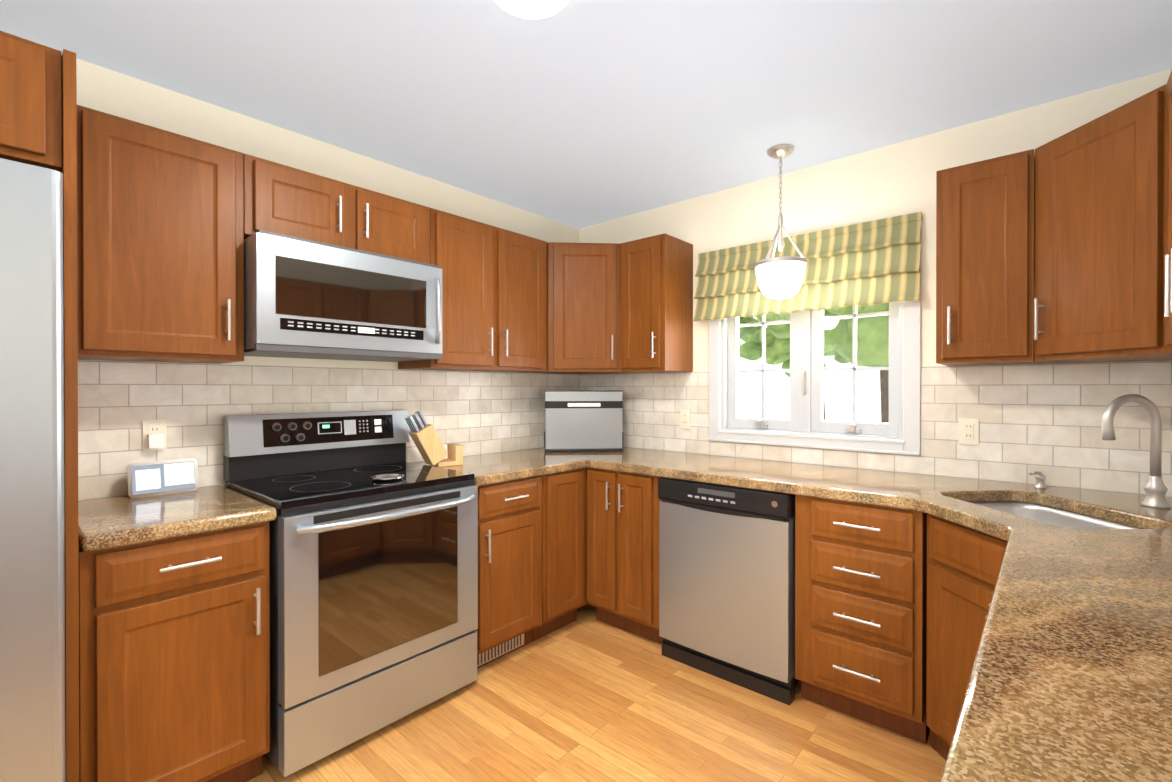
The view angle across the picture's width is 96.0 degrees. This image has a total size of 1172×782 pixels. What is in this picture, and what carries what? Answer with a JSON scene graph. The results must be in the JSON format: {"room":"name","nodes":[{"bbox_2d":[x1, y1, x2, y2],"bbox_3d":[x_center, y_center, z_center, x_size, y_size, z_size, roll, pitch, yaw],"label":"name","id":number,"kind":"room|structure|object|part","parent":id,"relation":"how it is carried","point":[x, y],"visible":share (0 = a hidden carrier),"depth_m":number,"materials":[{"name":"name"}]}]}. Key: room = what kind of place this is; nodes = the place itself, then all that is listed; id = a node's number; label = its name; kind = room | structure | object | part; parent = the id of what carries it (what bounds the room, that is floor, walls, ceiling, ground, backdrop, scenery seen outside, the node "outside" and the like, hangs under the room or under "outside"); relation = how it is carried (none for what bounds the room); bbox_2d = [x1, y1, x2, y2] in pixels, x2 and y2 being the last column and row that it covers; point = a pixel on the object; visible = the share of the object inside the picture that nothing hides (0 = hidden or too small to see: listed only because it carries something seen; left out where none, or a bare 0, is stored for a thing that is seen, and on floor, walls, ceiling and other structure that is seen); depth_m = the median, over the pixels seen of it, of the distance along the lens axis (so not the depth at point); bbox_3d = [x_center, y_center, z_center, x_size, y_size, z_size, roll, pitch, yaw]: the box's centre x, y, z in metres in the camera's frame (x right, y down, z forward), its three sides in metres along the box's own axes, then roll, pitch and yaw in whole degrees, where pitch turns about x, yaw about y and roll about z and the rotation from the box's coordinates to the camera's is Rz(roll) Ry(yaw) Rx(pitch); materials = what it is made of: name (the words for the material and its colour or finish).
{"room":"kitchen","nodes":[
{"label":"kitchen","id":0,"kind":"room"},
{"bbox_2d":[76,58,578,500],"bbox_3d":[-1.772,0.071,1.926,0.150,2.440,5.350,0,0,41],"label":"wall","id":1,"kind":"structure","parent":0,"point":[105,90],"depth_m":2.33,"materials":[{"name":"beige paint"}]},
{"bbox_2d":[0,31,61,171],"bbox_3d":[-1.853,-0.720,1.197,0.681,0.297,0.905,0,0,41],"label":"upper cabinet","id":2,"kind":"object","parent":1,"relation":"attached to","point":[30,102],"visible":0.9,"depth_m":1.30,"materials":[{"name":"brown wood"}]},
{"bbox_2d":[77,105,243,363],"bbox_3d":[-1.500,-0.490,1.842,0.361,0.762,0.461,0,0,41],"label":"upper cabinet","id":3,"kind":"object","parent":1,"relation":"attached to","point":[160,245],"visible":0.88,"depth_m":1.74,"materials":[{"name":"brown wood"}]},
{"bbox_2d":[78,360,578,499],"bbox_3d":[-0.923,0.131,2.770,0.007,0.484,2.660,0,0,41],"label":"backsplash","id":4,"kind":"structure","parent":1,"relation":"attached to","point":[194,404],"depth_m":2.22,"materials":[{"name":"tile"}]},
{"bbox_2d":[142,420,166,450],"bbox_3d":[-1.601,0.166,1.962,0.040,0.114,0.070,0,0,41],"label":"electrical outlet","id":5,"kind":"object","parent":4,"relation":"attached to","point":[154,435],"visible":1,"depth_m":1.96,"materials":[{"name":"beige plastic"}]},
{"bbox_2d":[243,153,429,263],"bbox_3d":[-1.091,-0.726,2.306,0.361,0.294,0.773,0,0,41],"label":"upper cabinet","id":6,"kind":"object","parent":1,"relation":"attached to","point":[286,200],"visible":0.69,"depth_m":2.14,"materials":[{"name":"brown wood"}]},
{"bbox_2d":[244,230,441,361],"bbox_3d":[-1.047,-0.359,2.262,0.486,0.427,0.757,0,0,41],"label":"microwave","id":7,"kind":"object","parent":6,"relation":"attached to","point":[307,299],"visible":0.98,"depth_m":2.07,"materials":[{"name":"silver metal"}]},
{"bbox_2d":[398,208,546,372],"bbox_3d":[-0.578,-0.495,2.888,0.361,0.762,0.773,0,0,41],"label":"upper cabinet","id":8,"kind":"object","parent":1,"relation":"attached to","point":[494,298],"visible":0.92,"depth_m":2.75,"materials":[{"name":"brown wood"}]},
{"bbox_2d":[0,0,1171,228],"bbox_3d":[-0.605,-1.174,0.792,3.494,0.060,5.600,0,0,41],"label":"ceiling","id":9,"kind":"structure","parent":0,"point":[578,114],"depth_m":1.90,"materials":[{"name":"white paint"}]},
{"bbox_2d":[494,0,568,18],"bbox_3d":[-0.152,-1.097,1.428,0.270,0.099,0.270,0,0,41],"label":"dome light","id":10,"kind":"object","parent":9,"relation":"attached to","point":[532,9],"visible":1,"depth_m":1.45,"materials":[{"name":"white glass"}]},
{"bbox_2d":[754,144,807,298],"bbox_3d":[0.929,-0.796,2.519,0.240,0.709,0.240,0,0,41],"label":"pendant light","id":11,"kind":"object","parent":9,"relation":"hanging from","point":[780,277],"visible":1,"depth_m":2.46,"materials":[{"name":"white glass"}]},
{"bbox_3d":[0.929,-0.527,2.520,0.226,0.170,0.226,0,0,41],"label":"pendant shade glass","id":12,"kind":"part","parent":11,"relation":"part of","materials":[{"name":"white glass"}]},
{"bbox_2d":[247,604,945,781],"bbox_3d":[-0.605,1.326,0.803,3.494,0.060,5.600,0,0,41],"label":"floor","id":13,"kind":"structure","parent":0,"point":[586,696],"depth_m":1.99,"materials":[{"name":"brown wood"}]},
{"bbox_2d":[0,158,64,781],"bbox_3d":[-1.785,0.389,1.136,0.811,1.810,0.905,0,0,41],"label":"refrigerator","id":14,"kind":"object","parent":13,"relation":"on","point":[32,655],"visible":1,"depth_m":1.20,"materials":[{"name":"grey metal"}]},
{"bbox_2d":[61,49,79,781],"bbox_3d":[-1.560,0.211,1.564,0.642,2.162,0.024,0,0,41],"label":"panel","id":15,"kind":"object","parent":13,"relation":"on","point":[69,173],"visible":0.36,"depth_m":1.35,"materials":[{"name":"brown wood"}]},
{"bbox_2d":[79,522,269,781],"bbox_3d":[-1.391,0.857,1.740,0.666,0.869,0.450,0,0,41],"label":"base cabinet","id":16,"kind":"object","parent":13,"relation":"on","point":[174,659],"visible":0.79,"depth_m":1.53,"materials":[{"name":"brown wood"}]},
{"bbox_2d":[78,485,276,551],"bbox_3d":[-1.391,0.400,1.749,0.638,0.044,0.462,0,0,41],"label":"countertop","id":17,"kind":"structure","parent":16,"relation":"on","point":[113,522],"depth_m":1.62,"materials":[{"name":"stone"}]},
{"bbox_2d":[127,458,198,497],"bbox_3d":[-1.559,0.315,1.943,0.084,0.122,0.205,0,0,41],"label":"smart display","id":18,"kind":"object","parent":17,"relation":"on","point":[154,478],"visible":1,"depth_m":1.92,"materials":[{"name":"white plastic"}]},
{"bbox_2d":[224,410,477,776],"bbox_3d":[-0.937,0.694,2.180,0.740,1.192,0.774,0,0,41],"label":"range","id":19,"kind":"object","parent":13,"relation":"on","point":[373,605],"visible":0.98,"depth_m":1.98,"materials":[{"name":"grey metal"}]},
{"bbox_2d":[370,474,404,480],"bbox_3d":[-0.809,0.353,2.151,0.132,0.012,0.132,0,0,41],"label":"spoon rest","id":20,"kind":"object","parent":19,"relation":"on","point":[386,477],"visible":1,"depth_m":2.17,"materials":[{"name":"silver metal"}]},
{"bbox_2d":[475,475,541,668],"bbox_3d":[-0.565,0.853,2.679,0.666,0.869,0.420,0,0,41],"label":"base cabinet","id":21,"kind":"object","parent":13,"relation":"on","point":[509,566],"visible":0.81,"depth_m":2.48,"materials":[{"name":"brown wood"}]},
{"bbox_2d":[410,450,589,485],"bbox_3d":[-0.472,0.395,2.785,0.648,0.044,0.725,0,0,41],"label":"countertop","id":22,"kind":"structure","parent":21,"relation":"on","point":[490,468],"depth_m":2.70,"materials":[{"name":"stone"}]},
{"bbox_2d":[405,410,462,466],"bbox_3d":[-0.758,0.233,2.619,0.270,0.279,0.100,0,0,-39],"label":"knife block","id":23,"kind":"object","parent":22,"relation":"on","point":[427,442],"visible":1,"depth_m":2.57,"materials":[{"name":"brown wood"}]},
{"bbox_2d":[532,468,586,640],"bbox_3d":[-0.326,0.852,2.977,0.630,0.869,0.335,0,0,41],"label":"base cabinet","id":24,"kind":"object","parent":13,"relation":"on","point":[564,546],"visible":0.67,"depth_m":2.75,"materials":[{"name":"brown wood"}]},
{"bbox_2d":[587,468,662,643],"bbox_3d":[0.371,0.852,2.959,0.478,0.869,0.666,0,0,41],"label":"base cabinet","id":25,"kind":"object","parent":13,"relation":"on","point":[623,550],"visible":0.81,"depth_m":2.72,"materials":[{"name":"brown wood"}]},
{"bbox_2d":[658,477,794,704],"bbox_3d":[0.790,0.855,2.579,0.624,0.866,0.640,0,0,41],"label":"dishwasher","id":26,"kind":"object","parent":13,"relation":"on","point":[726,583],"visible":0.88,"depth_m":2.30,"materials":[{"name":"grey metal"}]},
{"bbox_2d":[795,495,929,743],"bbox_3d":[1.207,0.855,2.223,0.445,0.869,0.666,0,0,41],"label":"base cabinet","id":27,"kind":"object","parent":13,"relation":"on","point":[860,610],"visible":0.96,"depth_m":1.98,"materials":[{"name":"brown wood"}]},
{"bbox_2d":[518,447,929,506],"bbox_3d":[0.651,0.395,2.712,2.430,0.044,0.651,0,0,41],"label":"countertop","id":28,"kind":"structure","parent":27,"relation":"on","point":[857,485],"depth_m":2.42,"materials":[{"name":"stone"}]},
{"bbox_2d":[544,390,622,451],"bbox_3d":[-0.017,0.184,3.296,0.486,0.374,0.204,0,0,-4],"label":"bread box","id":29,"kind":"object","parent":28,"relation":"on","point":[583,420],"visible":1,"depth_m":3.21,"materials":[{"name":"silver metal"}]},
{"bbox_2d":[926,514,1007,759],"bbox_3d":[1.643,0.857,1.690,0.889,0.869,0.889,0,0,41],"label":"base cabinet","id":30,"kind":"object","parent":13,"relation":"on","point":[963,565],"visible":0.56,"depth_m":1.72,"materials":[{"name":"brown wood"}]},
{"bbox_2d":[890,475,1171,781],"bbox_3d":[0.731,0.404,0.682,0.914,0.044,3.590,0,0,41],"label":"countertop","id":31,"kind":"structure","parent":30,"relation":"on","point":[1070,677],"depth_m":0.80,"materials":[{"name":"stone"}]},
{"bbox_2d":[1029,471,1046,487],"bbox_3d":[1.763,0.345,2.056,0.054,0.063,0.054,0,0,41],"label":"soap dispenser","id":32,"kind":"object","parent":31,"relation":"on","point":[1040,477],"visible":1,"depth_m":2.05,"materials":[{"name":"silver metal"}]},
{"bbox_2d":[970,502,1138,529],"bbox_3d":[1.496,0.522,1.721,0.406,0.198,0.566,0,0,-4],"label":"sink basin","id":33,"kind":"object","parent":31,"relation":"in","point":[1048,515],"visible":0.08,"depth_m":1.89,"materials":[{"name":"silver metal"}]},
{"bbox_2d":[1102,394,1170,508],"bbox_3d":[1.794,0.194,1.722,0.167,0.368,0.167,0,0,41],"label":"faucet","id":34,"kind":"object","parent":31,"relation":"on","point":[1155,489],"visible":1,"depth_m":1.71,"materials":[{"name":"silver metal"}]},
{"bbox_2d":[579,69,1171,496],"bbox_3d":[1.163,0.067,2.805,3.094,2.440,0.150,0,0,41],"label":"wall","id":35,"kind":"structure","parent":0,"point":[897,179],"depth_m":2.53,"materials":[{"name":"beige paint"}]},
{"bbox_2d":[515,242,641,374],"bbox_3d":[-0.020,-0.497,3.336,0.607,0.762,0.607,0,0,41],"label":"upper cabinet","id":36,"kind":"object","parent":35,"relation":"attached to","point":[583,308],"visible":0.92,"depth_m":3.11,"materials":[{"name":"brown wood"}]},
{"bbox_2d":[621,233,692,372],"bbox_3d":[0.406,-0.496,3.125,0.308,0.762,0.361,0,0,41],"label":"upper cabinet","id":37,"kind":"object","parent":35,"relation":"attached to","point":[656,303],"visible":1,"depth_m":3.02,"materials":[{"name":"brown wood"}]},
{"bbox_2d":[708,230,920,454],"bbox_3d":[1.163,-0.246,2.784,1.056,1.070,0.176,0,0,41],"label":"window","id":38,"kind":"structure","parent":35,"relation":"in","point":[807,369],"depth_m":2.74,"materials":[{"name":"white"}]},
{"bbox_2d":[693,212,922,320],"bbox_3d":[1.066,-0.600,2.713,1.117,0.405,0.104,0,0,41],"label":"roman shade","id":39,"kind":"object","parent":38,"relation":"attached to","point":[874,262],"visible":0.83,"depth_m":2.59,"materials":[{"name":"fabric"}]},
{"bbox_2d":[579,361,1171,496],"bbox_3d":[1.113,0.131,2.743,3.084,0.484,0.007,0,0,41],"label":"backsplash","id":40,"kind":"structure","parent":35,"relation":"attached to","point":[1045,420],"depth_m":2.19,"materials":[{"name":"tile"}]},
{"bbox_2d":[680,410,690,428],"bbox_3d":[0.600,0.170,3.183,0.070,0.114,0.010,0,0,41],"label":"electrical outlet","id":41,"kind":"object","parent":40,"relation":"attached to","point":[685,419],"visible":1,"depth_m":3.18,"materials":[{"name":"beige plastic"}]},
{"bbox_2d":[959,418,978,444],"bbox_3d":[1.643,0.174,2.264,0.070,0.114,0.010,0,0,41],"label":"electrical outlet","id":42,"kind":"object","parent":40,"relation":"attached to","point":[968,431],"visible":1,"depth_m":2.26,"materials":[{"name":"beige plastic"}]},
{"bbox_2d":[936,149,1034,365],"bbox_3d":[1.583,-0.491,2.089,0.296,0.762,0.361,0,0,41],"label":"upper cabinet","id":43,"kind":"object","parent":35,"relation":"attached to","point":[985,253],"visible":0.98,"depth_m":1.98,"materials":[{"name":"brown wood"}]},
{"bbox_2d":[1034,84,1171,363],"bbox_3d":[1.842,-0.489,1.697,0.607,0.762,0.607,0,0,41],"label":"upper cabinet","id":44,"kind":"object","parent":35,"relation":"attached to","point":[1100,198],"visible":1,"depth_m":1.65,"materials":[{"name":"brown wood"}]},
{"bbox_3d":[0.662,0.080,-0.218,0.150,2.440,5.350,0,0,41],"label":"wall","id":45,"kind":"structure","parent":0,"visible":0},
{"bbox_2d":[1165,71,1171,345],"bbox_3d":[1.477,-0.487,1.096,0.361,0.762,0.773,0,0,41],"label":"upper cabinet","id":46,"kind":"object","parent":45,"relation":"attached to","point":[1168,279],"visible":1,"depth_m":1.42,"materials":[{"name":"brown wood"}]},
{"label":"outside","id":47,"kind":"structure","parent":0,"visible":0},
{"bbox_2d":[739,317,880,422],"bbox_3d":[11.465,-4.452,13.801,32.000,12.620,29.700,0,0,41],"label":"fence","id":48,"kind":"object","parent":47,"point":[747,390],"depth_m":15.97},
{"bbox_2d":[739,302,888,422],"bbox_3d":[5.277,-1.482,7.832,9.729,6.698,9.125,0,0,41],"label":"trees","id":49,"kind":"object","parent":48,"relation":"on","point":[777,358],"depth_m":6.12,"materials":[{"name":"green plant"}]}
]}

